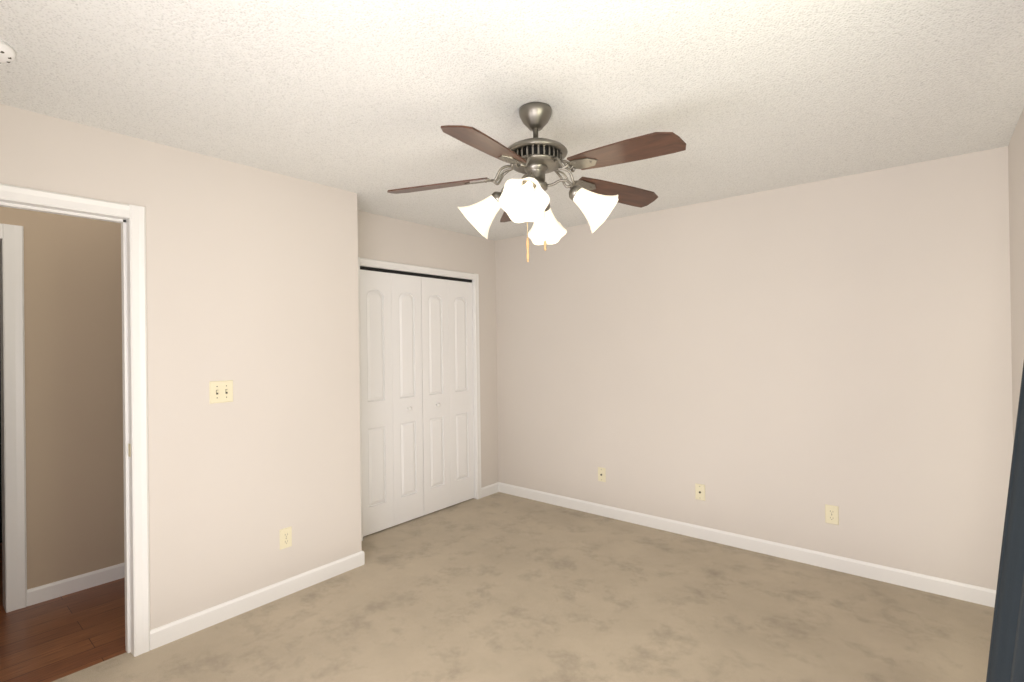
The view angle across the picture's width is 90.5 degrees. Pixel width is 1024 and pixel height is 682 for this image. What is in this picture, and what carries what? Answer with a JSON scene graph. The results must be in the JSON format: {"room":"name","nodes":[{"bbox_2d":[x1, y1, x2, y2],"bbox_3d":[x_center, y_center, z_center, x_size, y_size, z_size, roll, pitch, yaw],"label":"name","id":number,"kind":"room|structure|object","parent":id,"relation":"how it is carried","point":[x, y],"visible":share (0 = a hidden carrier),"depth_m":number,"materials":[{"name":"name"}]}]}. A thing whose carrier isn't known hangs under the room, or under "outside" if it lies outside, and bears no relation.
{"room":"empty bedroom","nodes":[
{"label":"empty bedroom","id":0,"kind":"room"},
{"bbox_2d":[0,368,1,542],"bbox_3d":[-3.658,0.287,4.109,0.120,2.440,2.184,-1,0,40],"label":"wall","id":1,"kind":"structure","parent":0,"point":[0,470],"depth_m":3.79,"materials":[{"name":"black"}]},
{"bbox_2d":[0,206,123,589],"bbox_3d":[-2.658,0.269,3.059,0.120,2.440,2.291,-1,0,40],"label":"wall","id":2,"kind":"structure","parent":0,"point":[73,400],"depth_m":3.02,"materials":[{"name":"paint"}]},
{"bbox_2d":[0,224,26,612],"bbox_3d":[-3.095,0.425,2.513,0.136,2.135,0.980,-1,0,40],"label":"door frame","id":3,"kind":"structure","parent":2,"relation":"attached to","point":[13,457],"depth_m":2.82,"materials":[{"name":"white wood"}]},
{"bbox_2d":[27,563,124,605],"bbox_3d":[-2.293,1.441,3.373,0.013,0.090,1.356,-1,0,40],"label":"baseboard","id":4,"kind":"structure","parent":2,"relation":"attached to","point":[39,594],"depth_m":3.00,"materials":[{"name":"white wood"}]},
{"bbox_2d":[0,543,125,681],"bbox_3d":[-2.745,1.541,3.288,2.542,0.100,2.304,-1,0,40],"label":"floor","id":5,"kind":"structure","parent":0,"point":[54,639],"depth_m":2.57,"materials":[{"name":"brown wood"}]},
{"bbox_2d":[0,104,344,629],"bbox_3d":[-1.820,0.256,2.438,0.120,2.440,2.184,-1,0,40],"label":"wall","id":6,"kind":"structure","parent":0,"point":[244,278],"depth_m":2.70,"materials":[{"name":"paint"}]},
{"bbox_2d":[0,183,149,656],"bbox_3d":[-2.090,0.421,2.107,0.152,2.114,0.935,-1,0,40],"label":"door frame","id":7,"kind":"structure","parent":6,"relation":"attached to","point":[131,219],"depth_m":2.39,"materials":[{"name":"white wood"}]},
{"bbox_2d":[209,380,232,403],"bbox_3d":[-1.532,0.269,2.680,0.016,0.116,0.116,-1,0,40],"label":"light switch","id":8,"kind":"object","parent":6,"relation":"attached to","point":[220,391],"visible":1,"depth_m":2.68,"materials":[{"name":"beige plastic"}]},
{"bbox_2d":[150,551,364,649],"bbox_3d":[-1.351,1.426,2.879,0.013,0.090,1.186,-1,0,40],"label":"baseboard","id":9,"kind":"structure","parent":6,"relation":"attached to","point":[186,626],"depth_m":2.77,"materials":[{"name":"white wood"}]},
{"bbox_2d":[280,526,291,549],"bbox_3d":[-1.309,1.143,2.939,0.009,0.116,0.072,-1,0,40],"label":"outlet","id":10,"kind":"object","parent":6,"relation":"attached to","point":[285,537],"visible":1,"depth_m":2.94,"materials":[{"name":"beige plastic"}]},
{"bbox_2d":[341,189,361,556],"bbox_3d":[-1.226,0.251,3.442,0.481,2.440,0.120,-1,0,40],"label":"wall","id":11,"kind":"structure","parent":0,"point":[351,381],"depth_m":3.29,"materials":[{"name":"paint"}]},
{"bbox_2d":[357,210,497,487],"bbox_3d":[-0.760,0.248,4.290,0.120,2.440,1.783,-1,0,40],"label":"wall","id":12,"kind":"structure","parent":0,"point":[384,238],"depth_m":4.64,"materials":[{"name":"paint"}]},
{"bbox_2d":[360,270,474,536],"bbox_3d":[-0.745,0.459,4.239,0.064,1.994,1.218,-1,0,40],"label":"bifold closet door","id":13,"kind":"structure","parent":12,"relation":"in","point":[417,397],"depth_m":4.18,"materials":[{"name":"white wood"}]},
{"bbox_2d":[358,257,481,540],"bbox_3d":[-0.771,0.424,4.261,0.136,2.089,1.338,-1,0,40],"label":"trim","id":14,"kind":"structure","parent":12,"relation":"attached to","point":[395,268],"depth_m":4.59,"materials":[{"name":"white wood"}]},
{"bbox_2d":[0,0,1023,240],"bbox_3d":[-0.860,-1.026,2.948,5.948,0.100,4.207,-1,0,40],"label":"ceiling","id":15,"kind":"structure","parent":0,"point":[365,100],"depth_m":1.96,"materials":[{"name":"white paint"}]},
{"bbox_2d":[0,40,15,63],"bbox_3d":[-1.712,-0.950,1.651,0.140,0.038,0.140,-1,0,40],"label":"smoke detector","id":16,"kind":"object","parent":15,"relation":"attached to","point":[7,53],"visible":0.98,"depth_m":1.67,"materials":[{"name":"white plastic"}]},
{"bbox_2d":[387,102,685,261],"bbox_3d":[0.126,-0.661,2.136,1.233,0.659,1.257,-1,0,40],"label":"ceiling fan","id":17,"kind":"object","parent":15,"relation":"hanging from","point":[535,159],"visible":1,"depth_m":2.08,"materials":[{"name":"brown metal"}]},
{"bbox_2d":[52,492,993,681],"bbox_3d":[-0.270,1.505,2.480,4.507,0.100,4.207,-1,0,40],"label":"floor","id":18,"kind":"structure","parent":0,"point":[499,587],"depth_m":2.63,"materials":[{"name":"beige carpet"}]},
{"bbox_2d":[495,146,1012,589],"bbox_3d":[0.966,0.224,4.100,4.627,2.440,0.120,-1,0,40],"label":"wall","id":19,"kind":"structure","parent":0,"point":[784,365],"depth_m":3.31,"materials":[{"name":"paint"}]},
{"bbox_2d":[598,467,605,481],"bbox_3d":[0.740,1.109,4.205,0.072,0.116,0.016,-1,0,40],"label":"electrical outlet","id":20,"kind":"object","parent":19,"relation":"attached to","point":[602,474],"visible":1,"depth_m":4.20,"materials":[{"name":"beige plastic"}]},
{"bbox_2d":[695,483,704,500],"bbox_3d":[1.366,1.100,3.689,0.072,0.116,0.016,-1,0,40],"label":"electrical outlet","id":21,"kind":"object","parent":19,"relation":"attached to","point":[699,491],"visible":1,"depth_m":3.69,"materials":[{"name":"beige plastic"}]},
{"bbox_2d":[495,482,995,606],"bbox_3d":[1.234,1.395,3.802,3.549,0.090,0.013,-1,0,40],"label":"baseboard","id":22,"kind":"structure","parent":19,"relation":"attached to","point":[944,587],"depth_m":3.35,"materials":[{"name":"white wood"}]},
{"bbox_2d":[825,504,838,524],"bbox_3d":[1.999,1.087,3.172,0.072,0.116,0.009,-1,0,40],"label":"electrical outlet","id":23,"kind":"object","parent":19,"relation":"attached to","point":[831,514],"visible":1,"depth_m":3.17,"materials":[{"name":"beige plastic"}]},
{"bbox_2d":[1008,108,1023,444],"bbox_3d":[1.367,0.207,1.044,0.120,2.440,4.087,-1,0,40],"label":"wall","id":24,"kind":"structure","parent":0,"point":[1016,180],"depth_m":2.46,"materials":[{"name":"paint"}]},
{"bbox_3d":[1.109,-0.755,0.894,0.063,0.060,1.760,-1,0,40],"label":"curtain rod","id":25,"kind":"object","parent":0,"visible":0},
{"bbox_2d":[986,362,1023,681],"bbox_3d":[1.016,0.342,0.946,0.239,2.120,1.252,-1,0,40],"label":"curtain","id":26,"kind":"object","parent":25,"relation":"hanging from","point":[1006,658],"visible":1,"depth_m":1.29,"materials":[{"name":"fabric"}]}
]}

